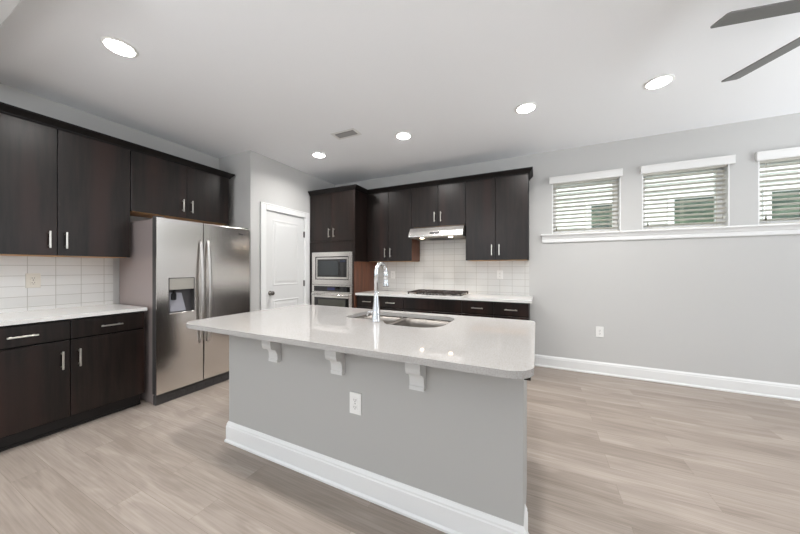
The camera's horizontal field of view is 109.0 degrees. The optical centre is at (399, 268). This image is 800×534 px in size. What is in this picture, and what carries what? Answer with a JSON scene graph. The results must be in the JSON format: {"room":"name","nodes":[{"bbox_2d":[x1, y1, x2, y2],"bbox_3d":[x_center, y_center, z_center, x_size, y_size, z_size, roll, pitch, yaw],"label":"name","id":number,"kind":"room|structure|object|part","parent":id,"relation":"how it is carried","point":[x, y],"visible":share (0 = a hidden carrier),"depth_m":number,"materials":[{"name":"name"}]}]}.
{"room":"kitchen","nodes":[
{"label":"kitchen","id":0,"kind":"room"},
{"bbox_2d":[0,0,20,25],"bbox_3d":[-2.532,-1.411,1.444,1.914,0.143,0.521,0,0,26],"label":"wall","id":1,"kind":"structure","parent":0,"point":[6,6],"depth_m":1.47,"materials":[{"name":"grey paint"}]},
{"bbox_2d":[0,83,218,303],"bbox_3d":[-3.608,-0.111,1.585,0.150,2.743,8.447,0,0,26],"label":"wall","id":2,"kind":"structure","parent":0,"point":[10,95],"depth_m":2.84,"materials":[{"name":"grey paint"}]},
{"bbox_2d":[0,256,112,312],"bbox_3d":[-3.098,0.129,2.468,0.008,0.456,0.921,0,0,26],"label":"tile backsplash","id":3,"kind":"structure","parent":2,"relation":"attached to","point":[66,282],"depth_m":2.53,"materials":[{"name":"white tile"}]},
{"bbox_2d":[25,273,40,287],"bbox_3d":[-3.110,0.105,2.421,0.008,0.122,0.082,0,0,26],"label":"outlet","id":4,"kind":"object","parent":3,"relation":"attached to","point":[32,280],"visible":1,"depth_m":2.42,"materials":[{"name":"beige plastic"}]},
{"bbox_2d":[0,113,129,257],"bbox_3d":[-2.930,-0.622,2.400,0.366,1.042,0.921,0,0,26],"label":"upper cabinet","id":5,"kind":"object","parent":2,"relation":"attached to","point":[63,193],"visible":1,"depth_m":2.35,"materials":[{"name":"brown wood"}]},
{"bbox_3d":[-2.908,-0.623,2.131,0.019,1.037,0.454,0,0,26],"label":"door","id":6,"kind":"part","parent":5,"relation":"part of","materials":[{"name":"brown wood"}]},
{"bbox_3d":[-2.803,-0.231,2.285,0.037,0.137,0.011,0,0,26],"label":"handle","id":7,"kind":"part","parent":5,"relation":"part of","materials":[{"name":"silver metal"}]},
{"bbox_3d":[-2.764,-0.231,2.366,0.037,0.137,0.011,0,0,26],"label":"handle","id":8,"kind":"part","parent":5,"relation":"part of","materials":[{"name":"silver metal"}]},
{"bbox_3d":[-2.709,-0.623,2.548,0.019,1.037,0.461,0,0,26],"label":"door","id":9,"kind":"part","parent":5,"relation":"part of","materials":[{"name":"brown wood"}]},
{"bbox_2d":[130,150,228,224],"bbox_3d":[-2.519,-0.849,3.261,0.366,0.589,0.979,0,0,26],"label":"upper cabinet","id":10,"kind":"object","parent":2,"relation":"attached to","point":[158,187],"visible":0.97,"depth_m":3.11,"materials":[{"name":"brown wood"}]},
{"bbox_2d":[0,102,234,178],"bbox_3d":[-2.696,-1.169,2.858,0.355,0.064,1.952,0,0,26],"label":"crown molding","id":11,"kind":"structure","parent":10,"relation":"on","point":[8,109],"depth_m":2.54,"materials":[{"name":"brown wood"}]},
{"bbox_3d":[-2.502,-0.849,2.981,0.019,0.584,0.487,0,0,26],"label":"door","id":12,"kind":"part","parent":10,"relation":"part of","materials":[{"name":"brown wood"}]},
{"bbox_3d":[-2.290,-0.849,3.423,0.019,0.584,0.486,0,0,26],"label":"door","id":13,"kind":"part","parent":10,"relation":"part of","materials":[{"name":"brown wood"}]},
{"bbox_2d":[219,150,334,311],"bbox_3d":[-1.798,-0.111,4.474,0.624,2.743,1.672,0,0,26],"label":"wall","id":14,"kind":"structure","parent":0,"point":[258,178],"depth_m":3.73,"materials":[{"name":"grey paint"}]},
{"bbox_2d":[260,202,309,309],"bbox_3d":[-1.646,0.198,4.113,0.163,2.126,0.884,0,0,26],"label":"door","id":15,"kind":"structure","parent":14,"relation":"in","point":[284,232],"depth_m":4.04,"materials":[{"name":"white paint"}]},
{"bbox_3d":[-1.632,0.749,4.106,0.005,0.625,0.472,0,0,26],"label":"panel","id":16,"kind":"part","parent":15,"relation":"part of","materials":[{"name":"white paint"}]},
{"bbox_3d":[-1.632,-0.211,4.106,0.005,0.905,0.472,0,0,26],"label":"panel","id":17,"kind":"part","parent":15,"relation":"part of","materials":[{"name":"white paint"}]},
{"bbox_2d":[0,0,799,184],"bbox_3d":[0.400,-1.542,-0.248,8.964,0.120,8.597,0,0,26],"label":"ceiling","id":18,"kind":"structure","parent":0,"point":[273,79],"depth_m":2.16,"materials":[{"name":"white paint"}]},
{"bbox_2d":[99,36,138,57],"bbox_3d":[-1.877,-1.474,1.912,0.188,0.016,0.188,0,0,26],"label":"recessed light","id":19,"kind":"object","parent":18,"relation":"in","point":[118,46],"visible":1,"depth_m":1.90,"materials":[{"name":"white plastic"}]},
{"bbox_2d":[312,152,325,157],"bbox_3d":[-1.058,-1.474,3.728,0.188,0.016,0.188,0,0,26],"label":"recessed light","id":20,"kind":"object","parent":18,"relation":"in","point":[315,154],"visible":1,"depth_m":3.70,"materials":[{"name":"white plastic"}]},
{"bbox_2d":[331,128,361,139],"bbox_3d":[-0.595,-1.478,3.150,0.310,0.007,0.160,0,0,26],"label":"ceiling vent","id":21,"kind":"object","parent":18,"relation":"in","point":[352,132],"visible":1,"depth_m":3.15,"materials":[{"name":"white metal"}]},
{"bbox_2d":[395,132,411,139],"bbox_3d":[0.039,-1.474,3.189,0.188,0.016,0.188,0,0,26],"label":"recessed light","id":22,"kind":"object","parent":18,"relation":"in","point":[400,135],"visible":1,"depth_m":3.17,"materials":[{"name":"white plastic"}]},
{"bbox_2d":[515,102,536,113],"bbox_3d":[1.163,-1.474,2.638,0.188,0.016,0.188,0,0,26],"label":"recessed light","id":23,"kind":"object","parent":18,"relation":"in","point":[527,107],"visible":1,"depth_m":2.62,"materials":[{"name":"white plastic"}]},
{"bbox_2d":[643,74,674,89],"bbox_3d":[2.058,-1.474,2.269,0.188,0.016,0.188,0,0,26],"label":"recessed light","id":24,"kind":"object","parent":18,"relation":"in","point":[662,80],"visible":1,"depth_m":2.25,"materials":[{"name":"white plastic"}]},
{"bbox_2d":[710,0,799,81],"bbox_3d":[2.080,-1.284,1.197,1.160,0.396,1.155,0,0,26],"label":"ceiling fan","id":25,"kind":"object","parent":18,"relation":"hanging from","point":[792,6],"visible":1,"depth_m":1.36,"materials":[{"name":"grey metal"}]},
{"bbox_3d":[1.761,-1.189,1.307,0.480,0.030,0.121,0,0,16],"label":"blade","id":26,"kind":"part","parent":25,"relation":"part of","materials":[{"name":"grey"}]},
{"bbox_3d":[2.094,-1.189,1.569,0.121,0.030,0.480,0,0,-2],"label":"blade","id":27,"kind":"part","parent":25,"relation":"part of","materials":[{"name":"grey"}]},
{"bbox_2d":[0,366,799,533],"bbox_3d":[0.400,1.311,-0.248,8.964,0.100,8.597,0,0,26],"label":"floor","id":28,"kind":"structure","parent":0,"point":[606,454],"depth_m":1.77,"materials":[{"name":"brown wood"}]},
{"bbox_2d":[0,311,143,451],"bbox_3d":[-2.803,0.825,2.328,0.659,0.872,0.921,0,0,26],"label":"base cabinet","id":29,"kind":"object","parent":28,"relation":"on","point":[56,376],"visible":0.99,"depth_m":2.18,"materials":[{"name":"brown wood"}]},
{"bbox_3d":[-2.622,0.475,1.985,0.037,0.011,0.137,0,0,26],"label":"handle","id":30,"kind":"part","parent":29,"relation":"part of","materials":[{"name":"silver metal"}]},
{"bbox_3d":[-2.647,0.472,1.997,0.019,0.142,0.456,0,0,26],"label":"drawer","id":31,"kind":"part","parent":29,"relation":"part of","materials":[{"name":"brown wood"}]},
{"bbox_3d":[-2.647,0.847,1.997,0.019,0.584,0.456,0,0,26],"label":"door","id":32,"kind":"part","parent":29,"relation":"part of","materials":[{"name":"brown wood"}]},
{"bbox_3d":[-2.542,0.695,2.152,0.037,0.137,0.011,0,0,26],"label":"handle","id":33,"kind":"part","parent":29,"relation":"part of","materials":[{"name":"silver metal"}]},
{"bbox_2d":[0,304,146,325],"bbox_3d":[-2.809,0.372,2.333,0.645,0.029,0.937,0,0,26],"label":"countertop","id":34,"kind":"structure","parent":29,"relation":"on","point":[33,316],"depth_m":2.31,"materials":[{"name":"white stone"}]},
{"bbox_3d":[-2.503,0.695,2.233,0.037,0.137,0.011,0,0,26],"label":"handle","id":35,"kind":"part","parent":29,"relation":"part of","materials":[{"name":"silver metal"}]},
{"bbox_3d":[-2.448,0.472,2.413,0.019,0.142,0.459,0,0,26],"label":"drawer","id":36,"kind":"part","parent":29,"relation":"part of","materials":[{"name":"brown wood"}]},
{"bbox_3d":[-2.448,0.847,2.413,0.019,0.584,0.459,0,0,26],"label":"door","id":37,"kind":"part","parent":29,"relation":"part of","materials":[{"name":"brown wood"}]},
{"bbox_3d":[-2.423,0.475,2.401,0.037,0.011,0.137,0,0,26],"label":"handle","id":38,"kind":"part","parent":29,"relation":"part of","materials":[{"name":"silver metal"}]},
{"bbox_2d":[119,216,249,405],"bbox_3d":[-2.307,0.390,3.156,0.785,1.742,0.938,0,0,26],"label":"refrigerator","id":39,"kind":"object","parent":28,"relation":"on","point":[183,272],"visible":0.92,"depth_m":2.81,"materials":[{"name":"grey metal"}]},
{"bbox_3d":[-2.170,0.324,2.780,0.019,0.185,0.145,0,0,26],"label":"splash plate","id":40,"kind":"part","parent":39,"relation":"part of","materials":[{"name":"grey plastic"}]},
{"bbox_3d":[-2.154,0.345,2.788,0.066,1.622,0.402,0,0,26],"label":"door","id":41,"kind":"part","parent":39,"relation":"part of","materials":[{"name":"silver metal"}]},
{"bbox_3d":[-2.135,0.151,2.785,0.032,0.109,0.213,0,0,26],"label":"control panel","id":42,"kind":"part","parent":39,"relation":"part of","materials":[{"name":"grey metal"}]},
{"bbox_3d":[-2.023,0.234,2.916,0.066,1.055,0.034,0,0,26],"label":"handle","id":43,"kind":"part","parent":39,"relation":"part of","materials":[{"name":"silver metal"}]},
{"bbox_3d":[-1.992,0.234,2.982,0.066,1.055,0.034,0,0,26],"label":"handle","id":44,"kind":"part","parent":39,"relation":"part of","materials":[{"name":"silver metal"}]},
{"bbox_3d":[-1.951,0.345,3.214,0.066,1.622,0.527,0,0,26],"label":"door","id":45,"kind":"part","parent":39,"relation":"part of","materials":[{"name":"silver metal"}]},
{"bbox_2d":[310,190,376,307],"bbox_3d":[-0.904,0.059,4.593,0.850,2.404,0.682,0,0,26],"label":"tall cabinet","id":46,"kind":"object","parent":28,"relation":"on","point":[338,220],"visible":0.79,"depth_m":4.31,"materials":[{"name":"brown wood"}]},
{"bbox_3d":[-1.219,-0.775,4.417,0.430,0.731,0.019,0,0,26],"label":"door","id":47,"kind":"part","parent":46,"relation":"part of","materials":[{"name":"brown wood"}]},
{"bbox_2d":[311,284,352,307],"bbox_3d":[-0.922,0.602,4.526,0.755,0.698,0.629,0,0,26],"label":"wall oven","id":48,"kind":"object","parent":46,"relation":"in","point":[324,295],"visible":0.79,"depth_m":4.27,"materials":[{"name":"silver metal"}]},
{"bbox_3d":[-1.046,0.399,4.265,0.695,0.021,0.051,0,0,26],"label":"handle","id":49,"kind":"part","parent":48,"relation":"part of","materials":[{"name":"silver metal"}]},
{"bbox_3d":[-1.027,0.657,4.305,0.645,0.427,0.034,0,0,26],"label":"glass","id":50,"kind":"part","parent":48,"relation":"part of","materials":[{"name":"black glass"}]},
{"bbox_3d":[-1.026,0.312,4.309,0.675,0.079,0.026,0,0,26],"label":"control glass","id":51,"kind":"part","parent":48,"relation":"part of","materials":[{"name":"black glass"}]},
{"bbox_3d":[-1.028,0.660,4.304,0.755,0.582,0.040,0,0,26],"label":"door","id":52,"kind":"part","parent":48,"relation":"part of","materials":[{"name":"silver metal"}]},
{"bbox_3d":[-1.026,0.308,4.308,0.755,0.111,0.032,0,0,26],"label":"control frame","id":53,"kind":"part","parent":48,"relation":"part of","materials":[{"name":"silver metal"}]},
{"bbox_3d":[-1.042,0.378,4.332,0.828,1.567,0.019,0,0,26],"label":"frame","id":54,"kind":"part","parent":46,"relation":"part of","materials":[{"name":"brown wood"}]},
{"bbox_2d":[312,252,352,284],"bbox_3d":[-0.942,0.003,4.484,0.755,0.490,0.422,0,0,26],"label":"microwave","id":55,"kind":"object","parent":46,"relation":"in","point":[328,268],"visible":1,"depth_m":4.29,"materials":[{"name":"silver metal"}]},
{"bbox_3d":[-1.025,-0.001,4.310,0.595,0.327,0.026,0,0,26],"label":"door","id":56,"kind":"part","parent":55,"relation":"part of","materials":[{"name":"silver metal"}]},
{"bbox_3d":[-1.024,-0.002,4.311,0.551,0.269,0.020,0,0,26],"label":"glass","id":57,"kind":"part","parent":55,"relation":"part of","materials":[{"name":"black glass"}]},
{"bbox_3d":[-0.845,-0.775,4.238,0.392,0.731,0.019,0,0,26],"label":"door","id":58,"kind":"part","parent":46,"relation":"part of","materials":[{"name":"brown wood"}]},
{"bbox_3d":[-0.522,-0.621,4.432,0.021,1.044,0.644,0,0,26],"label":"panel","id":59,"kind":"part","parent":46,"relation":"part of","materials":[{"name":"brown wood"}]},
{"bbox_3d":[-0.522,0.581,4.432,0.021,1.360,0.644,0,0,26],"label":"panel","id":60,"kind":"part","parent":46,"relation":"part of","materials":[{"name":"brown wood"}]},
{"bbox_2d":[308,167,532,195],"bbox_3d":[0.125,-1.169,4.027,3.242,0.064,0.386,0,0,18],"label":"crown molding","id":61,"kind":"structure","parent":46,"relation":"attached to","point":[528,170],"depth_m":3.95,"materials":[{"name":"brown wood"}]},
{"bbox_2d":[224,317,530,533],"bbox_3d":[-0.209,0.825,1.960,2.024,0.873,0.851,0,0,26],"label":"kitchen island","id":62,"kind":"object","parent":28,"relation":"on","point":[444,450],"visible":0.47,"depth_m":1.50,"materials":[{"name":"grey paint"}]},
{"bbox_2d":[350,392,360,414],"bbox_3d":[-0.251,0.759,1.602,0.078,0.120,0.008,0,0,26],"label":"outlet","id":63,"kind":"object","parent":62,"relation":"attached to","point":[355,398],"visible":1,"depth_m":1.60,"materials":[{"name":"white plastic"}]},
{"bbox_2d":[186,304,534,378],"bbox_3d":[-0.269,0.372,1.910,2.118,0.029,1.085,0,0,26],"label":"island countertop","id":64,"kind":"structure","parent":62,"relation":"on","point":[496,347],"depth_m":1.54,"materials":[{"name":"stone"}]},
{"bbox_2d":[366,262,388,321],"bbox_3d":[-0.139,0.157,1.949,0.160,0.401,0.097,0,0,-26],"label":"faucet","id":65,"kind":"object","parent":64,"relation":"on","point":[375,312],"visible":1,"depth_m":1.91,"materials":[{"name":"silver metal"}]},
{"bbox_3d":[-0.130,0.062,1.960,0.030,0.211,0.129,0,0,36],"label":"spout","id":66,"kind":"part","parent":65,"relation":"part of","materials":[{"name":"silver metal"}]},
{"bbox_2d":[355,314,451,327],"bbox_3d":[-0.022,0.504,2.039,0.799,0.234,0.479,0,0,26],"label":"sink","id":67,"kind":"object","parent":64,"relation":"in","point":[391,320],"visible":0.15,"depth_m":2.21,"materials":[{"name":"grey metal"}]},
{"bbox_3d":[-0.197,0.484,2.182,0.358,0.194,0.368,0,0,26],"label":"bowl","id":68,"kind":"part","parent":67,"relation":"part of","materials":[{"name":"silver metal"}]},
{"bbox_3d":[0.150,0.504,1.957,0.417,0.234,0.479,0,0,26],"label":"bowl","id":69,"kind":"part","parent":67,"relation":"part of","materials":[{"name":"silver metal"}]},
{"bbox_3d":[-0.334,1.188,1.707,2.017,0.146,0.151,0,0,26],"label":"baseboard","id":70,"kind":"part","parent":62,"relation":"part of","materials":[{"name":"white paint"}]},
{"bbox_3d":[0.651,0.825,1.503,0.022,0.873,0.328,0,0,26],"label":"panel","id":71,"kind":"part","parent":62,"relation":"part of","materials":[{"name":"grey paint"}]},
{"bbox_2d":[357,295,403,310],"bbox_3d":[-0.170,0.825,4.260,0.754,0.872,0.650,0,0,26],"label":"base cabinet","id":72,"kind":"object","parent":28,"relation":"on","point":[363,301],"visible":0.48,"depth_m":3.97,"materials":[{"name":"brown wood"}]},
{"bbox_3d":[-0.461,0.847,4.090,0.372,0.584,0.019,0,0,26],"label":"door","id":73,"kind":"part","parent":72,"relation":"part of","materials":[{"name":"brown wood"}]},
{"bbox_3d":[-0.461,0.472,4.090,0.372,0.142,0.019,0,0,26],"label":"drawer","id":74,"kind":"part","parent":72,"relation":"part of","materials":[{"name":"brown wood"}]},
{"bbox_3d":[-0.120,0.472,3.927,0.376,0.142,0.019,0,0,26],"label":"drawer","id":75,"kind":"part","parent":72,"relation":"part of","materials":[{"name":"brown wood"}]},
{"bbox_3d":[-0.120,0.847,3.927,0.376,0.584,0.019,0,0,26],"label":"door","id":76,"kind":"part","parent":72,"relation":"part of","materials":[{"name":"brown wood"}]},
{"bbox_2d":[404,297,461,315],"bbox_3d":[0.526,0.825,3.927,0.780,0.872,0.650,0,0,26],"label":"base cabinet","id":77,"kind":"object","parent":28,"relation":"on","point":[421,305],"visible":0.23,"depth_m":3.65,"materials":[{"name":"brown wood"}]},
{"bbox_3d":[0.230,0.847,3.760,0.387,0.584,0.019,0,0,26],"label":"door","id":78,"kind":"part","parent":77,"relation":"part of","materials":[{"name":"brown wood"}]},
{"bbox_2d":[355,290,532,302],"bbox_3d":[0.540,0.372,3.926,2.328,0.029,0.643,0,0,26],"label":"countertop","id":79,"kind":"structure","parent":77,"relation":"on","point":[390,293],"depth_m":3.61,"materials":[{"name":"white stone"}]},
{"bbox_2d":[406,289,468,296],"bbox_3d":[0.526,0.336,3.922,0.750,0.042,0.490,0,0,26],"label":"cooktop","id":80,"kind":"object","parent":79,"relation":"in","point":[451,293],"visible":1,"depth_m":3.81,"materials":[{"name":"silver metal"}]},
{"bbox_3d":[0.582,0.847,3.591,0.387,0.584,0.019,0,0,26],"label":"door","id":81,"kind":"part","parent":77,"relation":"part of","materials":[{"name":"brown wood"}]},
{"bbox_2d":[462,300,529,319],"bbox_3d":[1.219,0.825,3.596,0.749,0.872,0.650,0,0,26],"label":"base cabinet","id":82,"kind":"object","parent":28,"relation":"on","point":[505,310],"visible":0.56,"depth_m":3.33,"materials":[{"name":"brown wood"}]},
{"bbox_3d":[0.930,0.472,3.425,0.372,0.142,0.019,0,0,26],"label":"drawer","id":83,"kind":"part","parent":82,"relation":"part of","materials":[{"name":"brown wood"}]},
{"bbox_3d":[0.930,0.847,3.425,0.372,0.584,0.019,0,0,26],"label":"door","id":84,"kind":"part","parent":82,"relation":"part of","materials":[{"name":"brown wood"}]},
{"bbox_3d":[1.269,0.472,3.263,0.371,0.142,0.019,0,0,26],"label":"drawer","id":85,"kind":"part","parent":82,"relation":"part of","materials":[{"name":"brown wood"}]},
{"bbox_3d":[1.269,0.847,3.263,0.371,0.584,0.019,0,0,26],"label":"door","id":86,"kind":"part","parent":82,"relation":"part of","materials":[{"name":"brown wood"}]},
{"bbox_2d":[335,113,799,384],"bbox_3d":[2.221,-0.111,3.562,8.964,2.743,0.150,0,0,26],"label":"wall","id":87,"kind":"structure","parent":0,"point":[719,306],"depth_m":3.14,"materials":[{"name":"grey paint"}]},
{"bbox_2d":[367,189,419,261],"bbox_3d":[-0.110,-0.622,4.389,0.750,1.042,0.365,0,0,26],"label":"upper cabinet","id":88,"kind":"object","parent":87,"relation":"attached to","point":[389,214],"visible":0.98,"depth_m":4.25,"materials":[{"name":"brown wood"}]},
{"bbox_3d":[-0.340,-0.623,4.348,0.367,1.037,0.019,0,0,26],"label":"door","id":89,"kind":"part","parent":88,"relation":"part of","materials":[{"name":"brown wood"}]},
{"bbox_3d":[-0.002,-0.623,4.187,0.375,1.037,0.019,0,0,26],"label":"door","id":90,"kind":"part","parent":88,"relation":"part of","materials":[{"name":"brown wood"}]},
{"bbox_3d":[0.240,-0.338,4.254,0.002,0.466,0.306,0,0,26],"label":"panel","id":91,"kind":"part","parent":88,"relation":"part of","materials":[{"name":"brown wood"}]},
{"bbox_2d":[408,225,465,240],"bbox_3d":[0.556,-0.487,4.010,0.756,0.155,0.456,0,0,26],"label":"range hood","id":92,"kind":"object","parent":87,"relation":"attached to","point":[454,232],"visible":0.93,"depth_m":3.85,"materials":[{"name":"silver metal"}]},
{"bbox_2d":[412,182,465,227],"bbox_3d":[0.577,-0.859,4.061,0.772,0.568,0.365,0,0,26],"label":"upper cabinet","id":93,"kind":"object","parent":87,"relation":"attached to","point":[440,205],"visible":0.92,"depth_m":3.92,"materials":[{"name":"brown wood"}]},
{"bbox_3d":[0.347,-0.860,4.020,0.392,0.563,0.019,0,0,26],"label":"door","id":94,"kind":"part","parent":93,"relation":"part of","materials":[{"name":"brown wood"}]},
{"bbox_3d":[0.697,-0.860,3.853,0.374,0.563,0.019,0,0,26],"label":"door","id":95,"kind":"part","parent":93,"relation":"part of","materials":[{"name":"brown wood"}]},
{"bbox_2d":[377,239,528,295],"bbox_3d":[0.657,-0.108,4.221,2.285,0.930,0.008,0,0,26],"label":"tile backsplash","id":96,"kind":"structure","parent":87,"relation":"attached to","point":[443,264],"depth_m":4.16,"materials":[{"name":"white tile"}]},
{"bbox_2d":[497,270,502,278],"bbox_3d":[1.357,0.089,3.877,0.076,0.118,0.008,0,0,26],"label":"outlet","id":97,"kind":"object","parent":96,"relation":"attached to","point":[499,272],"visible":1,"depth_m":3.87,"materials":[{"name":"white plastic"}]},
{"bbox_2d":[466,174,528,260],"bbox_3d":[1.268,-0.622,3.730,0.757,1.042,0.365,0,0,26],"label":"upper cabinet","id":98,"kind":"object","parent":87,"relation":"attached to","point":[497,209],"visible":1,"depth_m":3.58,"materials":[{"name":"brown wood"}]},
{"bbox_3d":[1.038,-0.623,3.690,0.374,1.037,0.019,0,0,26],"label":"door","id":99,"kind":"part","parent":98,"relation":"part of","materials":[{"name":"brown wood"}]},
{"bbox_3d":[1.380,-0.623,3.526,0.377,1.037,0.019,0,0,26],"label":"door","id":100,"kind":"part","parent":98,"relation":"part of","materials":[{"name":"brown wood"}]},
{"bbox_2d":[552,176,620,233],"bbox_3d":[2.279,-0.769,3.535,0.707,0.680,0.149,0,0,26],"label":"window","id":101,"kind":"structure","parent":87,"relation":"in","point":[618,225],"depth_m":3.45,"materials":[{"name":"white paint"}]},
{"bbox_2d":[549,168,622,233],"bbox_3d":[2.245,-0.790,3.489,0.750,0.718,0.105,0,0,26],"label":"window blind","id":102,"kind":"object","parent":101,"relation":"attached to","point":[614,174],"visible":0.98,"depth_m":3.48,"materials":[{"name":"white plastic"}]},
{"bbox_3d":[1.970,-0.784,3.593,0.002,0.540,0.002,0,0,26],"label":"tilt cord","id":103,"kind":"part","parent":102,"relation":"part of","materials":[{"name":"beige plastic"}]},
{"bbox_3d":[2.266,-0.438,3.508,0.675,0.014,0.048,0,0,26],"label":"rail","id":104,"kind":"part","parent":102,"relation":"part of","materials":[{"name":"white plastic"}]},
{"bbox_2d":[596,326,603,336],"bbox_3d":[2.377,0.758,3.399,0.078,0.125,0.008,0,0,26],"label":"outlet","id":105,"kind":"object","parent":87,"relation":"attached to","point":[599,330],"visible":1,"depth_m":3.40,"materials":[{"name":"white plastic"}]},
{"bbox_2d":[535,354,799,400],"bbox_3d":[3.919,1.188,2.656,4.820,0.146,0.021,0,0,26],"label":"baseboard","id":106,"kind":"structure","parent":87,"relation":"attached to","point":[714,382],"depth_m":3.09,"materials":[{"name":"white paint"}]},
{"bbox_2d":[541,223,799,242],"bbox_3d":[3.087,-0.377,3.101,2.789,0.105,0.176,0,0,26],"label":"trim","id":107,"kind":"structure","parent":87,"relation":"attached to","point":[783,228],"depth_m":3.07,"materials":[{"name":"white paint"}]},
{"bbox_2d":[642,164,729,229],"bbox_3d":[3.092,-0.769,3.147,0.710,0.680,0.149,0,0,26],"label":"window","id":108,"kind":"structure","parent":87,"relation":"in","point":[727,168],"depth_m":3.04,"materials":[{"name":"white paint"}]},
{"bbox_2d":[640,154,735,229],"bbox_3d":[3.073,-0.790,3.093,0.758,0.718,0.105,0,0,26],"label":"window blind","id":109,"kind":"object","parent":108,"relation":"attached to","point":[716,163],"visible":0.86,"depth_m":3.09,"materials":[{"name":"white plastic"}]},
{"bbox_3d":[3.079,-0.438,3.119,0.678,0.014,0.048,0,0,26],"label":"rail","id":110,"kind":"part","parent":109,"relation":"part of","materials":[{"name":"white plastic"}]},
{"bbox_3d":[3.317,-0.748,3.005,0.002,0.606,0.053,0,0,26],"label":"ladder cord","id":111,"kind":"part","parent":109,"relation":"part of","materials":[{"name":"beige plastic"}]},
{"bbox_2d":[758,160,799,224],"bbox_3d":[3.913,-0.769,2.754,0.710,0.680,0.149,0,0,26],"label":"window","id":112,"kind":"structure","parent":87,"relation":"in","point":[759,164],"depth_m":2.84,"materials":[{"name":"white paint"}]},
{"bbox_2d":[755,147,799,223],"bbox_3d":[3.892,-0.790,2.701,0.760,0.718,0.105,0,0,26],"label":"window blind","id":113,"kind":"object","parent":112,"relation":"attached to","point":[787,154],"visible":0.79,"depth_m":2.79,"materials":[{"name":"white plastic"}]},
{"bbox_3d":[3.900,-0.438,2.727,0.678,0.014,0.048,0,0,26],"label":"rail","id":114,"kind":"part","parent":113,"relation":"part of","materials":[{"name":"white plastic"}]},
{"bbox_2d":[557,162,799,230],"bbox_3d":[7.019,-1.989,7.728,18.800,7.100,7.000,0,0,26],"label":"neighbor house","id":115,"kind":"structure","parent":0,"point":[789,166],"depth_m":5.28,"materials":[{"name":"grey"}]},
{"bbox_3d":[4.302,-0.679,5.673,0.850,1.180,0.016,0,0,26],"label":"pane","id":116,"kind":"part","parent":115,"relation":"part of","materials":[{"name":"green glass"}]},
{"bbox_3d":[5.457,-0.679,5.120,0.830,1.180,0.016,0,0,26],"label":"pane","id":117,"kind":"part","parent":115,"relation":"part of","materials":[{"name":"green glass"}]},
{"bbox_3d":[6.585,-0.679,4.581,0.870,1.180,0.016,0,0,26],"label":"pane","id":118,"kind":"part","parent":115,"relation":"part of","materials":[{"name":"green glass"}]}
]}

